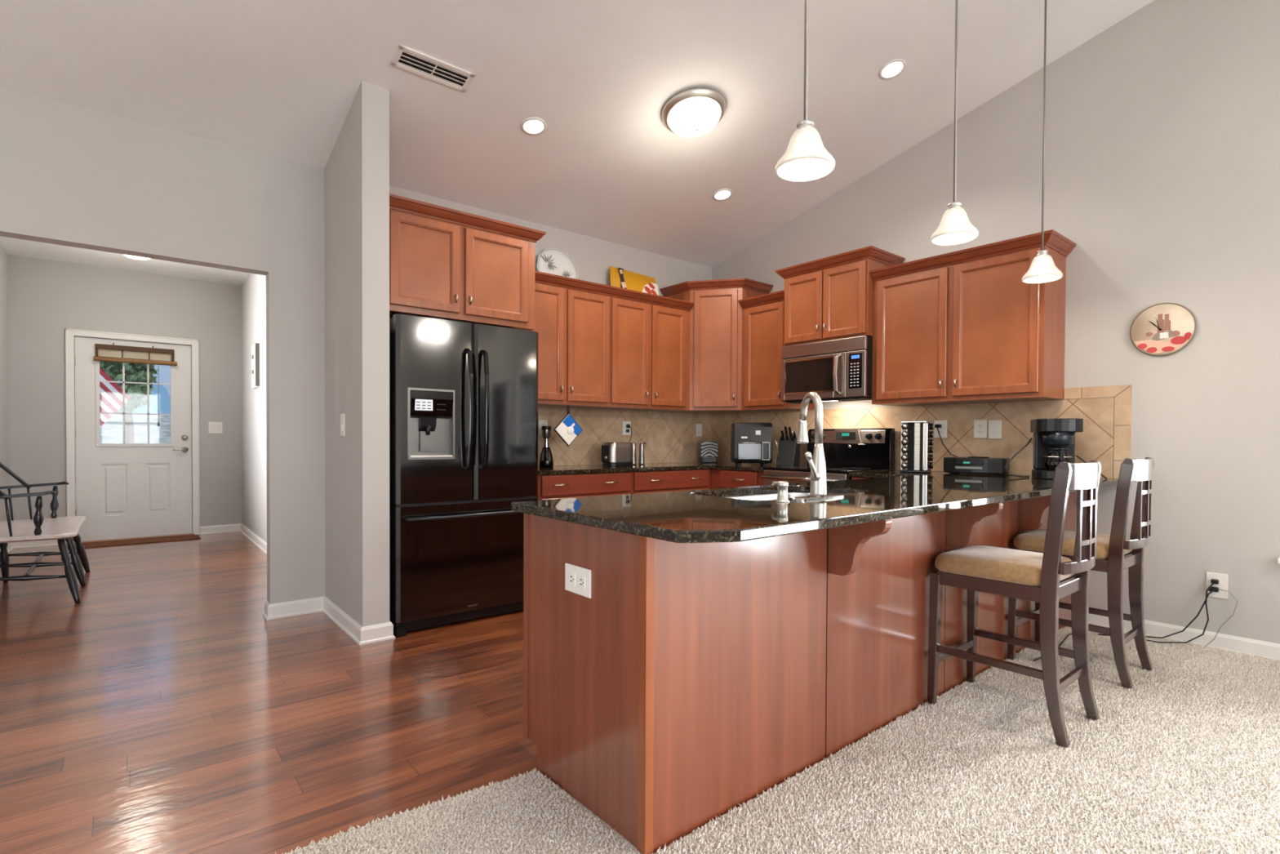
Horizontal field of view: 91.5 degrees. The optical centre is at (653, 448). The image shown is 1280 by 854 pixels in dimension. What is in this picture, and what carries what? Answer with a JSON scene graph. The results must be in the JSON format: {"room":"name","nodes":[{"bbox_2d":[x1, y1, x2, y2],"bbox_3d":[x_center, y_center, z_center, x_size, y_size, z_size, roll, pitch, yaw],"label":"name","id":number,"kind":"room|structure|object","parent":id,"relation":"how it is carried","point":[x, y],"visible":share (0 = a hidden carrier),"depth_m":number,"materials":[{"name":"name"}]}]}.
{"room":"kitchen","nodes":[
{"label":"kitchen","id":0,"kind":"room"},
{"bbox_2d":[0,244,9,520],"bbox_3d":[-4.927,-0.425,4.397,0.100,2.840,4.240,0,1,-40],"label":"wall","id":1,"kind":"structure","parent":0,"point":[4,411],"depth_m":5.77,"materials":[{"name":"paint"}]},
{"bbox_2d":[0,538,66,552],"bbox_3d":[-4.710,0.950,4.538,0.399,0.088,4.140,0,1,-40],"label":"baseboard","id":2,"kind":"structure","parent":1,"relation":"attached to","point":[11,545],"depth_m":6.08,"materials":[{"name":"white wood"}]},
{"bbox_2d":[7,253,241,532],"bbox_3d":[-5.499,-0.459,6.618,1.875,2.840,0.100,0,1,-40],"label":"wall","id":3,"kind":"structure","parent":0,"point":[46,298],"depth_m":6.39,"materials":[{"name":"paint"}]},
{"bbox_2d":[65,328,199,542],"bbox_3d":[-5.460,-0.117,6.577,1.076,2.157,0.022,0,1,-40],"label":"trim","id":4,"kind":"structure","parent":3,"relation":"attached to","point":[69,333],"depth_m":6.43,"materials":[{"name":"white wood"}]},
{"bbox_2d":[74,336,194,543],"bbox_3d":[-5.468,-0.084,6.579,0.982,2.091,0.150,0,1,-40],"label":"door","id":5,"kind":"structure","parent":3,"relation":"in","point":[125,491],"depth_m":6.57,"materials":[{"name":"white wood"}]},
{"bbox_2d":[99,357,170,443],"bbox_3d":[-5.486,-0.529,6.608,0.600,0.980,0.018,0,1,-40],"label":"grille","id":6,"kind":"object","parent":5,"relation":"attached to","point":[123,382],"depth_m":6.55,"materials":[{"name":"white"}]},
{"bbox_2d":[93,342,177,426],"bbox_3d":[-5.446,-0.664,6.570,0.676,0.858,0.056,0,1,-40],"label":"bamboo shade","id":7,"kind":"object","parent":5,"relation":"attached to","point":[104,352],"visible":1,"depth_m":6.56,"materials":[{"name":"brown wood"}]},
{"bbox_2d":[208,422,222,433],"bbox_3d":[-4.936,-0.232,7.022,0.130,0.130,0.010,0,1,-40],"label":"light switch","id":8,"kind":"object","parent":3,"relation":"attached to","point":[213,427],"visible":1,"depth_m":7.02,"materials":[{"name":"white plastic"}]},
{"bbox_2d":[0,235,249,285],"bbox_3d":[-4.161,-1.880,5.013,2.080,0.100,4.240,0,1,-40],"label":"ceiling","id":9,"kind":"structure","parent":0,"point":[15,246],"depth_m":6.21,"materials":[{"name":"paint"}]},
{"bbox_2d":[124,254,150,259],"bbox_3d":[-4.707,-1.783,5.679,0.330,0.118,0.330,0,1,-40],"label":"flush ceiling light","id":10,"kind":"object","parent":9,"relation":"attached to","point":[126,255],"visible":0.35,"depth_m":5.67,"materials":[{"name":"white glass"}]},
{"bbox_2d":[240,273,266,542],"bbox_3d":[-3.411,-0.435,5.667,0.105,2.840,4.240,0,1,-40],"label":"wall","id":11,"kind":"structure","parent":0,"point":[253,290],"depth_m":6.45,"materials":[{"name":"paint"}]},
{"bbox_2d":[200,523,266,554],"bbox_3d":[-3.577,0.942,5.488,0.394,0.088,4.140,0,1,-40],"label":"baseboard","id":12,"kind":"structure","parent":11,"relation":"attached to","point":[258,541],"depth_m":6.98,"materials":[{"name":"white wood"}]},
{"bbox_2d":[251,342,259,388],"bbox_3d":[-3.877,-0.807,6.106,0.042,0.443,0.480,0,1,-40],"label":"framed picture","id":13,"kind":"object","parent":11,"relation":"attached to","point":[255,347],"visible":1,"depth_m":6.09,"materials":[{"name":"white"}]},
{"bbox_2d":[0,531,537,853],"bbox_3d":[-0.993,1.109,1.895,8.100,0.120,13.350,0,1,-40],"label":"floor","id":14,"kind":"structure","parent":0,"point":[161,710],"depth_m":2.47,"materials":[{"name":"brown wood"}]},
{"bbox_2d":[0,462,89,603],"bbox_3d":[-4.347,0.496,4.325,0.598,1.015,1.252,0,1,-40],"label":"armchair","id":15,"kind":"object","parent":14,"relation":"on","point":[38,527],"visible":1,"depth_m":4.32,"materials":[{"name":"black paint"}]},
{"bbox_2d":[75,534,200,548],"bbox_3d":[-5.296,0.960,6.422,1.000,0.010,0.300,0,1,-40],"label":"threshold","id":16,"kind":"object","parent":14,"relation":"on","point":[193,536],"visible":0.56,"depth_m":6.39,"materials":[{"name":"brown wood"}]},
{"bbox_2d":[389,314,538,637],"bbox_3d":[-1.282,0.143,3.918,0.873,1.752,0.852,0,1,-40],"label":"refrigerator","id":17,"kind":"object","parent":14,"relation":"on","point":[464,396],"visible":0.93,"depth_m":3.58,"materials":[{"name":"black metal"}]},
{"bbox_2d":[537,471,631,500],"bbox_3d":[-0.690,0.595,4.620,0.900,0.836,0.657,0,1,-40],"label":"base cabinet","id":18,"kind":"object","parent":14,"relation":"on","point":[553,486],"visible":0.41,"depth_m":4.39,"materials":[{"name":"brown wood"}]},
{"bbox_2d":[537,462,776,475],"bbox_3d":[0.034,0.160,4.873,2.359,0.030,1.197,0,1,-40],"label":"countertop","id":19,"kind":"structure","parent":18,"relation":"on","point":[587,468],"depth_m":4.86,"materials":[{"name":"black stone"}]},
{"bbox_2d":[538,426,553,466],"bbox_3d":[-0.810,-0.013,4.696,0.108,0.310,0.108,0,1,-40],"label":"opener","id":20,"kind":"object","parent":19,"relation":"on","point":[546,430],"visible":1,"depth_m":4.68,"materials":[{"name":"black plastic"}]},
{"bbox_2d":[601,442,632,466],"bbox_3d":[-0.302,0.046,5.044,0.278,0.186,0.152,0,1,-44],"label":"toaster","id":21,"kind":"object","parent":19,"relation":"on","point":[613,454],"visible":1,"depth_m":4.97,"materials":[{"name":"silver metal"}]},
{"bbox_2d":[631,442,636,464],"bbox_3d":[-0.173,0.045,5.244,0.054,0.185,0.053,0,1,-40],"label":"mill","id":22,"kind":"object","parent":19,"relation":"on","point":[634,461],"visible":0.65,"depth_m":5.22,"materials":[{"name":"silver metal"}]},
{"bbox_2d":[638,441,645,464],"bbox_3d":[-0.096,0.041,5.309,0.072,0.191,0.050,0,1,-40],"label":"mill","id":23,"kind":"object","parent":19,"relation":"on","point":[642,461],"visible":1,"depth_m":5.28,"materials":[{"name":"silver metal"}]},
{"bbox_2d":[701,441,717,462],"bbox_3d":[0.515,0.035,5.809,0.156,0.195,0.085,0,1,2],"label":"plaque","id":24,"kind":"object","parent":19,"relation":"on","point":[708,449],"visible":1,"depth_m":5.78,"materials":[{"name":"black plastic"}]},
{"bbox_2d":[730,422,772,465],"bbox_3d":[0.824,-0.035,5.262,0.320,0.355,0.337,0,1,2],"label":"air fryer","id":25,"kind":"object","parent":19,"relation":"on","point":[750,442],"visible":1,"depth_m":5.15,"materials":[{"name":"black plastic"}]},
{"bbox_2d":[774,426,800,466],"bbox_3d":[1.091,-0.018,5.099,0.156,0.326,0.209,1,1,35],"label":"knife block","id":26,"kind":"object","parent":19,"relation":"on","point":[788,450],"visible":0.97,"depth_m":5.08,"materials":[{"name":"black wood"}]},
{"bbox_2d":[631,468,710,493],"bbox_3d":[-0.025,0.590,5.177,0.835,0.836,0.657,0,1,-40],"label":"base cabinet","id":27,"kind":"object","parent":14,"relation":"on","point":[643,482],"visible":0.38,"depth_m":4.92,"materials":[{"name":"brown wood"}]},
{"bbox_2d":[710,468,763,488],"bbox_3d":[0.875,0.594,5.190,0.667,0.836,0.585,0,1,-40],"label":"base cabinet","id":28,"kind":"object","parent":14,"relation":"on","point":[719,478],"visible":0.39,"depth_m":5.00,"materials":[{"name":"brown wood"}]},
{"bbox_2d":[286,624,1279,853],"bbox_3d":[1.134,1.090,-0.694,7.835,0.011,6.450,0,1,-40],"label":"floor","id":29,"kind":"structure","parent":14,"relation":"on","point":[1140,820],"depth_m":1.85,"materials":[{"name":"beige carpet"}]},
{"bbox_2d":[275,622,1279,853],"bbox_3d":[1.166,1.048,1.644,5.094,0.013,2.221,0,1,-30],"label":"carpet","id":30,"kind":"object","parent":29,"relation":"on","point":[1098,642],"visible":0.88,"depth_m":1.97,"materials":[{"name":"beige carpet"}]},
{"bbox_2d":[927,459,1101,746],"bbox_3d":[1.426,0.544,2.463,0.391,1.001,0.510,0,1,-40],"label":"bar stool","id":31,"kind":"object","parent":29,"relation":"on","point":[1045,578],"visible":1,"depth_m":2.34,"materials":[{"name":"brown wood"}]},
{"bbox_2d":[934,545,1073,586],"bbox_3d":[1.400,0.456,2.493,0.391,0.079,0.414,0,1,-40],"label":"cushion","id":32,"kind":"object","parent":31,"relation":"on","point":[1003,566],"depth_m":2.39,"materials":[{"name":"beige fabric"}]},
{"bbox_2d":[1007,457,1154,688],"bbox_3d":[2.047,0.540,2.983,0.391,1.001,0.510,0,1,-40],"label":"bar stool","id":33,"kind":"object","parent":29,"relation":"on","point":[1115,553],"visible":0.82,"depth_m":2.79,"materials":[{"name":"brown wood"}]},
{"bbox_2d":[1013,528,1132,559],"bbox_3d":[2.021,0.452,3.013,0.391,0.079,0.414,0,1,-40],"label":"cushion","id":34,"kind":"object","parent":33,"relation":"on","point":[1107,548],"depth_m":2.91,"materials":[{"name":"beige fabric"}]},
{"bbox_2d":[1033,586,1218,661],"bbox_3d":[2.353,0.874,3.316,1.114,0.313,0.388,0,1,-11],"label":"power cord","id":35,"kind":"object","parent":29,"relation":"on","point":[1212,588],"visible":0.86,"depth_m":3.28,"materials":[{"name":"black plastic"}]},
{"bbox_2d":[1097,578,1218,643],"bbox_3d":[2.688,0.856,3.331,0.521,0.353,0.056,1,1,23],"label":"power cord","id":36,"kind":"object","parent":29,"relation":"on","point":[1213,581],"visible":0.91,"depth_m":3.25,"materials":[{"name":"black plastic"}]},
{"bbox_2d":[1205,589,1237,646],"bbox_3d":[2.932,0.882,3.224,0.122,0.302,0.029,1,1,34],"label":"wire","id":37,"kind":"object","parent":29,"relation":"on","point":[1220,589],"visible":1,"depth_m":3.21,"materials":[{"name":"grey metal"}]},
{"bbox_2d":[523,491,1076,853],"bbox_3d":[1.098,0.627,2.850,3.331,0.837,0.901,0,1,-40],"label":"base cabinet","id":38,"kind":"object","parent":14,"relation":"on","point":[693,680],"visible":0.66,"depth_m":1.90,"materials":[{"name":"brown wood"}]},
{"bbox_2d":[564,562,591,598],"bbox_3d":[-0.225,0.389,1.836,0.009,0.082,0.136,0,1,-40],"label":"wall outlet","id":39,"kind":"object","parent":38,"relation":"attached to","point":[578,580],"visible":1,"depth_m":1.83,"materials":[{"name":"white plastic"}]},
{"bbox_2d":[568,572,575,585],"bbox_3d":[-0.244,0.388,1.854,0.004,0.036,0.034,0,1,-40],"label":"socket","id":40,"kind":"object","parent":39,"relation":"attached to","point":[571,575],"depth_m":1.85,"materials":[{"name":"white plastic"}]},
{"bbox_2d":[577,574,585,588],"bbox_3d":[-0.210,0.389,1.814,0.004,0.036,0.034,0,1,-40],"label":"socket","id":41,"kind":"object","parent":39,"relation":"attached to","point":[581,578],"depth_m":1.81,"materials":[{"name":"white plastic"}]},
{"bbox_2d":[511,469,1118,542],"bbox_3d":[0.951,0.190,3.000,3.359,0.030,1.372,0,1,-40],"label":"countertop","id":42,"kind":"structure","parent":38,"relation":"on","point":[704,515],"depth_m":2.04,"materials":[{"name":"black stone"}]},
{"bbox_2d":[726,492,809,500],"bbox_3d":[0.521,0.305,2.572,0.764,0.188,0.429,0,1,-40],"label":"sink","id":43,"kind":"object","parent":42,"relation":"in","point":[770,495],"visible":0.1,"depth_m":2.82,"materials":[{"name":"silver metal"}]},
{"bbox_2d":[771,480,790,502],"bbox_3d":[0.434,0.149,2.165,0.052,0.070,0.085,0,1,-40],"label":"soap dispenser","id":44,"kind":"object","parent":42,"relation":"on","point":[782,495],"visible":1,"depth_m":2.14,"materials":[{"name":"silver metal"}]},
{"bbox_2d":[791,391,844,501],"bbox_3d":[0.594,-0.013,2.285,0.182,0.394,0.261,1,1,23],"label":"kitchen faucet","id":45,"kind":"object","parent":42,"relation":"on","point":[818,486],"visible":1,"depth_m":2.26,"materials":[{"name":"silver metal"}]},
{"bbox_2d":[899,420,931,472],"bbox_3d":[1.775,-0.011,4.227,0.170,0.345,0.170,1,1,34],"label":"spice rack","id":46,"kind":"object","parent":42,"relation":"on","point":[918,446],"visible":1,"depth_m":4.17,"materials":[{"name":"silver metal"}]},
{"bbox_2d":[943,456,1008,475],"bbox_3d":[2.081,0.110,4.030,0.369,0.111,0.195,1,1,42],"label":"radio","id":47,"kind":"object","parent":42,"relation":"on","point":[971,464],"visible":0.98,"depth_m":3.95,"materials":[{"name":"black plastic"}]},
{"bbox_2d":[934,424,957,457],"bbox_3d":[2.030,-0.035,4.253,0.050,0.259,0.239,0,1,-37],"label":"power cord","id":48,"kind":"object","parent":47,"relation":"attached to","point":[937,426],"visible":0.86,"depth_m":4.31,"materials":[{"name":"black plastic"}]},
{"bbox_2d":[1004,437,1032,477],"bbox_3d":[2.143,0.054,3.641,0.168,0.234,0.055,0,1,-4],"label":"power cord","id":49,"kind":"object","parent":42,"relation":"on","point":[1030,439],"visible":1,"depth_m":3.66,"materials":[{"name":"black plastic"}]},
{"bbox_2d":[1030,417,1083,479],"bbox_3d":[2.301,0.003,3.559,0.230,0.340,0.259,1,1,22],"label":"coffee maker","id":50,"kind":"object","parent":42,"relation":"on","point":[1054,439],"visible":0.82,"depth_m":3.52,"materials":[{"name":"black plastic"}]},
{"bbox_2d":[1041,431,1075,446],"bbox_3d":[2.295,-0.052,3.541,0.160,0.080,0.160,1,1,22],"label":"basket","id":51,"kind":"object","parent":50,"relation":"on","point":[1048,438],"depth_m":3.49,"materials":[{"name":"black plastic"}]},
{"bbox_2d":[760,427,894,485],"bbox_3d":[1.275,0.436,4.651,0.676,1.172,0.732,0,1,-40],"label":"range","id":52,"kind":"object","parent":14,"relation":"on","point":[846,451],"visible":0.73,"depth_m":4.68,"materials":[{"name":"black metal"}]},
{"bbox_2d":[763,465,891,472],"bbox_3d":[1.285,0.153,4.655,0.572,0.014,0.732,0,1,-40],"label":"cooktop","id":53,"kind":"object","parent":52,"relation":"in","point":[796,468],"depth_m":4.59,"materials":[{"name":"black glass"}]},
{"bbox_2d":[0,86,711,604],"bbox_3d":[-2.482,-0.363,3.609,7.835,2.761,0.110,0,1,-40],"label":"wall","id":54,"kind":"structure","parent":0,"point":[71,175],"depth_m":3.62,"materials":[{"name":"paint"}]},
{"bbox_2d":[389,193,546,330],"bbox_3d":[-1.324,-1.100,4.035,1.024,0.635,0.704,0,1,-40],"label":"upper cabinet","id":55,"kind":"object","parent":54,"relation":"attached to","point":[446,264],"visible":0.72,"depth_m":3.75,"materials":[{"name":"brown wood"}]},
{"bbox_2d":[531,271,614,408],"bbox_3d":[-0.754,-0.787,4.714,0.828,0.925,0.404,0,1,-40],"label":"upper cabinet","id":56,"kind":"object","parent":54,"relation":"attached to","point":[572,316],"visible":0.69,"depth_m":4.62,"materials":[{"name":"brown wood"}]},
{"bbox_2d":[536,248,577,279],"bbox_3d":[-0.754,-1.389,4.882,0.373,0.368,0.076,0,1,-37],"label":"glass platter","id":57,"kind":"object","parent":56,"relation":"on","point":[555,261],"visible":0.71,"depth_m":4.90,"materials":[{"name":"white"}]},
{"bbox_2d":[553,404,582,446],"bbox_3d":[-0.635,-0.168,4.640,0.249,0.309,0.021,0,1,-40],"label":"pot holder","id":58,"kind":"object","parent":56,"relation":"hanging from","point":[567,429],"visible":1,"depth_m":4.63,"materials":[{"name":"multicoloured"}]},
{"bbox_2d":[555,417,577,444],"bbox_3d":[-0.635,-0.138,4.640,0.230,0.230,0.012,0,1,-40],"label":"quilt","id":59,"kind":"object","parent":58,"relation":"on","point":[566,429],"depth_m":4.63,"materials":[{"name":"white fabric"}]},
{"bbox_2d":[537,406,711,466],"bbox_3d":[-0.345,-0.097,5.327,2.354,0.465,0.008,0,1,-40],"label":"tile backsplash","id":60,"kind":"structure","parent":54,"relation":"attached to","point":[668,437],"depth_m":5.43,"materials":[{"name":"beige tile"}]},
{"bbox_2d":[538,419,547,435],"bbox_3d":[-0.866,-0.162,4.878,0.078,0.120,0.009,0,1,-40],"label":"wall outlet","id":61,"kind":"object","parent":60,"relation":"attached to","point":[541,422],"visible":0.52,"depth_m":4.87,"materials":[{"name":"white plastic"}]},
{"bbox_2d":[622,421,631,435],"bbox_3d":[-0.236,-0.174,5.406,0.090,0.122,0.009,0,1,-40],"label":"wall outlet","id":62,"kind":"object","parent":60,"relation":"attached to","point":[624,423],"visible":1,"depth_m":5.39,"materials":[{"name":"white plastic"}]},
{"bbox_2d":[696,423,702,436],"bbox_3d":[0.432,-0.173,5.965,0.078,0.120,0.010,0,1,-40],"label":"light switch","id":63,"kind":"object","parent":60,"relation":"attached to","point":[699,426],"visible":1,"depth_m":5.96,"materials":[{"name":"white plastic"}]},
{"bbox_2d":[592,286,694,411],"bbox_3d":[-0.110,-0.791,5.254,0.852,0.925,0.404,0,1,-40],"label":"upper cabinet","id":64,"kind":"object","parent":54,"relation":"attached to","point":[650,340],"visible":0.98,"depth_m":5.12,"materials":[{"name":"brown wood"}]},
{"bbox_2d":[609,266,658,295],"bbox_3d":[-0.165,-1.362,5.336,0.505,0.311,0.075,0,1,-40],"label":"painted sign","id":65,"kind":"object","parent":64,"relation":"on","point":[620,277],"visible":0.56,"depth_m":5.30,"materials":[{"name":"yellow wood"}]},
{"bbox_2d":[619,269,626,288],"bbox_3d":[-0.258,-1.415,5.226,0.068,0.160,0.003,0,-5,-40],"label":"print","id":66,"kind":"object","parent":65,"relation":"attached to","point":[624,285],"depth_m":5.22},
{"bbox_2d":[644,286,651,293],"bbox_3d":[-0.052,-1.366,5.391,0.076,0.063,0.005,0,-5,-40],"label":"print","id":67,"kind":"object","parent":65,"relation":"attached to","point":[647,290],"depth_m":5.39},
{"bbox_2d":[641,282,658,295],"bbox_3d":[-0.034,-1.375,5.413,0.195,0.130,0.005,0,-5,-40],"label":"print","id":68,"kind":"object","parent":65,"relation":"attached to","point":[646,287],"depth_m":5.41,"materials":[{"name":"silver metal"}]},
{"bbox_2d":[324,80,389,626],"bbox_3d":[-1.737,-0.448,3.621,0.137,2.938,0.824,0,1,-40],"label":"wall partition","id":69,"kind":"structure","parent":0,"point":[357,168],"depth_m":3.34,"materials":[{"name":"paint"}]},
{"bbox_2d":[262,595,395,644],"bbox_3d":[-1.863,0.977,3.620,1.063,0.088,0.308,1,1,30],"label":"baseboard","id":70,"kind":"structure","parent":69,"relation":"attached to","point":[362,635],"depth_m":3.69,"materials":[{"name":"white wood"}]},
{"bbox_2d":[340,413,345,435],"bbox_3d":[-1.778,-0.133,3.558,0.010,0.130,0.085,0,1,-40],"label":"light switch","id":71,"kind":"object","parent":69,"relation":"attached to","point":[343,415],"visible":1,"depth_m":3.54,"materials":[{"name":"white plastic"}]},
{"bbox_2d":[0,0,1154,267],"bbox_3d":[0.414,-2.235,0.189,8.100,1.174,9.020,0,1,-40],"label":"ceiling","id":72,"kind":"structure","parent":0,"point":[280,78],"depth_m":3.45,"materials":[{"name":"paint"}]},
{"bbox_2d":[391,44,475,92],"bbox_3d":[-1.139,-1.958,3.228,0.390,0.040,0.144,0,1,-40],"label":"ceiling vent","id":73,"kind":"object","parent":72,"relation":"in","point":[405,58],"visible":1,"depth_m":3.22,"materials":[{"name":"white metal"}]},
{"bbox_2d":[520,117,546,135],"bbox_3d":[-0.723,-1.936,3.753,0.152,0.038,0.155,1,1,45],"label":"recessed light","id":74,"kind":"object","parent":72,"relation":"in","point":[531,126],"visible":1,"depth_m":3.75,"materials":[{"name":"white plastic"}]},
{"bbox_2d":[661,87,725,137],"bbox_3d":[0.241,-2.012,3.804,0.394,0.184,0.388,0,1,-21],"label":"flush ceiling light","id":75,"kind":"object","parent":72,"relation":"attached to","point":[691,113],"visible":1,"depth_m":3.70,"materials":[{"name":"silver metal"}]},
{"bbox_2d":[712,188,733,200],"bbox_3d":[0.527,-1.946,4.791,0.152,0.038,0.155,1,1,45],"label":"recessed light","id":76,"kind":"object","parent":72,"relation":"in","point":[725,193],"visible":1,"depth_m":4.79,"materials":[{"name":"white plastic"}]},
{"bbox_2d":[775,0,835,181],"bbox_3d":[0.455,-1.613,1.853,0.174,1.567,0.174,0,1,-40],"label":"pendant light","id":77,"kind":"object","parent":72,"relation":"hanging from","point":[806,157],"visible":1,"depth_m":1.85,"materials":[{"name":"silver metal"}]},
{"bbox_2d":[878,58,906,79],"bbox_3d":[1.410,-2.240,3.690,0.152,0.038,0.155,1,1,45],"label":"recessed light","id":78,"kind":"object","parent":72,"relation":"in","point":[892,68],"visible":1,"depth_m":3.69,"materials":[{"name":"white plastic"}]},
{"bbox_2d":[930,0,978,244],"bbox_3d":[1.202,-1.618,2.478,0.174,1.567,0.174,0,1,-40],"label":"pendant light","id":79,"kind":"object","parent":72,"relation":"hanging from","point":[955,227],"visible":1,"depth_m":2.48,"materials":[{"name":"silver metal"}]},
{"bbox_2d":[1022,0,1062,283],"bbox_3d":[1.934,-1.623,3.092,0.174,1.567,0.174,0,1,-40],"label":"pendant light","id":80,"kind":"object","parent":72,"relation":"hanging from","point":[1042,268],"visible":1,"depth_m":3.09,"materials":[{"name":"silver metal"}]},
{"bbox_2d":[711,0,1279,644],"bbox_3d":[3.430,-0.832,2.742,0.120,3.781,9.020,0,1,-40],"label":"wall","id":81,"kind":"structure","parent":0,"point":[1162,126],"depth_m":3.42,"materials":[{"name":"paint"}]},
{"bbox_2d":[659,278,773,413],"bbox_3d":[0.548,-0.883,5.568,0.668,1.106,0.763,0,1,-40],"label":"upper cabinet","id":82,"kind":"object","parent":81,"relation":"attached to","point":[716,313],"visible":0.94,"depth_m":5.36,"materials":[{"name":"brown wood"}]},
{"bbox_2d":[737,289,814,411],"bbox_3d":[1.020,-0.785,5.216,0.399,0.925,0.493,0,1,-40],"label":"upper cabinet","id":83,"kind":"object","parent":81,"relation":"attached to","point":[762,315],"visible":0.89,"depth_m":5.12,"materials":[{"name":"brown wood"}]},
{"bbox_2d":[774,245,905,346],"bbox_3d":[1.390,-1.091,4.725,0.459,0.595,0.835,0,1,-40],"label":"upper cabinet","id":84,"kind":"object","parent":81,"relation":"attached to","point":[829,298],"visible":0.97,"depth_m":4.54,"materials":[{"name":"brown wood"}]},
{"bbox_2d":[781,335,872,403],"bbox_3d":[1.375,-0.571,4.718,0.490,0.436,0.730,0,1,-40],"label":"microwave oven","id":85,"kind":"object","parent":84,"relation":"attached to","point":[839,370],"visible":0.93,"depth_m":4.54,"materials":[{"name":"silver metal"}]},
{"bbox_2d":[786,396,871,403],"bbox_3d":[1.333,-0.360,4.686,0.235,0.014,0.670,0,1,-40],"label":"hood","id":86,"kind":"object","parent":85,"relation":"attached to","point":[788,399],"depth_m":4.59,"materials":[{"name":"silver"}]},
{"bbox_2d":[850,362,858,386],"bbox_3d":[1.407,-0.517,4.375,0.001,0.162,0.067,0,1,-40],"label":"keypad","id":87,"kind":"object","parent":85,"relation":"attached to","point":[854,366],"depth_m":4.37,"materials":[{"name":"grey plastic"}]},
{"bbox_2d":[711,384,1132,478],"bbox_3d":[1.627,-0.115,4.800,0.008,0.534,3.330,0,1,-40],"label":"tile backsplash","id":88,"kind":"structure","parent":81,"relation":"attached to","point":[1100,415],"depth_m":4.08,"materials":[{"name":"beige tile"}]},
{"bbox_2d":[933,420,946,437],"bbox_3d":[1.996,-0.133,4.345,0.009,0.122,0.090,0,1,-40],"label":"wall outlet","id":89,"kind":"object","parent":88,"relation":"attached to","point":[943,430],"visible":0.94,"depth_m":4.34,"materials":[{"name":"white plastic"}]},
{"bbox_2d":[937,424,942,434],"bbox_3d":[1.994,-0.133,4.344,0.004,0.068,0.032,0,1,-40],"label":"socket","id":90,"kind":"object","parent":89,"relation":"attached to","point":[940,429],"depth_m":4.34,"materials":[{"name":"white plastic"}]},
{"bbox_2d":[973,419,986,438],"bbox_3d":[2.166,-0.129,4.142,0.009,0.122,0.082,0,1,-40],"label":"wall outlet","id":91,"kind":"object","parent":88,"relation":"attached to","point":[980,425],"visible":1,"depth_m":4.14,"materials":[{"name":"white plastic"}]},
{"bbox_2d":[977,423,982,434],"bbox_3d":[2.164,-0.129,4.141,0.004,0.068,0.032,0,1,-40],"label":"socket","id":92,"kind":"object","parent":91,"relation":"attached to","point":[980,426],"depth_m":4.14,"materials":[{"name":"white plastic"}]},
{"bbox_2d":[988,419,1001,439],"bbox_3d":[2.226,-0.122,4.071,0.010,0.122,0.080,0,1,-40],"label":"light switch","id":93,"kind":"object","parent":88,"relation":"attached to","point":[994,426],"visible":1,"depth_m":4.07,"materials":[{"name":"white plastic"}]},
{"bbox_2d":[869,229,1076,406],"bbox_3d":[2.007,-0.764,4.037,0.399,0.925,1.129,0,1,-40],"label":"upper cabinet","id":94,"kind":"object","parent":81,"relation":"attached to","point":[964,326],"visible":1,"depth_m":3.85,"materials":[{"name":"brown wood"}]},
{"bbox_2d":[1129,302,1196,355],"bbox_3d":[2.777,-0.649,3.409,0.025,0.290,0.290,0,1,-40],"label":"wall clock","id":95,"kind":"object","parent":81,"relation":"attached to","point":[1162,329],"visible":1,"depth_m":3.40,"materials":[{"name":"brown"}]},
{"bbox_2d":[1088,613,1279,659],"bbox_3d":[2.817,1.003,3.378,0.022,0.088,0.932,0,1,-40],"label":"baseboard","id":96,"kind":"structure","parent":81,"relation":"attached to","point":[1226,642],"depth_m":3.27,"materials":[{"name":"white wood"}]},
{"bbox_2d":[1205,571,1227,599],"bbox_3d":[2.932,0.715,3.249,0.009,0.128,0.085,0,1,-40],"label":"wall outlet","id":97,"kind":"object","parent":81,"relation":"attached to","point":[1223,578],"visible":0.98,"depth_m":3.24,"materials":[{"name":"white plastic"}]},
{"bbox_2d":[1213,578,1221,592],"bbox_3d":[2.930,0.715,3.247,0.004,0.068,0.032,0,1,-40],"label":"socket","id":98,"kind":"object","parent":97,"relation":"attached to","point":[1219,584],"depth_m":3.24,"materials":[{"name":"white plastic"}]},
{"label":"outside","id":99,"kind":"structure","parent":0,"visible":0},
{"bbox_2d":[100,413,170,443],"bbox_3d":[-14.860,-0.141,19.291,30.000,2.040,31.340,0,1,-40],"label":"ground","id":100,"kind":"structure","parent":99,"point":[112,431],"depth_m":15.28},
{"bbox_2d":[99,356,158,443],"bbox_3d":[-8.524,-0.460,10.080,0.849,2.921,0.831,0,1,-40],"label":"shade tree","id":101,"kind":"object","parent":100,"relation":"on","point":[134,372],"visible":0.43,"depth_m":10.04,"materials":[{"name":"green plant"}]},
{"bbox_2d":[116,360,170,413],"bbox_3d":[-16.606,-3.307,21.973,7.000,4.600,5.500,0,1,-40],"label":"house","id":102,"kind":"structure","parent":100,"relation":"on","point":[163,375],"depth_m":19.50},
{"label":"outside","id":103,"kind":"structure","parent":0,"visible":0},
{"bbox_2d":[99,367,130,426],"bbox_3d":[-6.834,-0.907,7.177,1.250,1.607,0.104,0,1,-40],"label":"striped flag","id":104,"kind":"object","parent":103,"point":[110,393],"visible":0.09,"depth_m":7.46,"materials":[{"name":"red fabric"}]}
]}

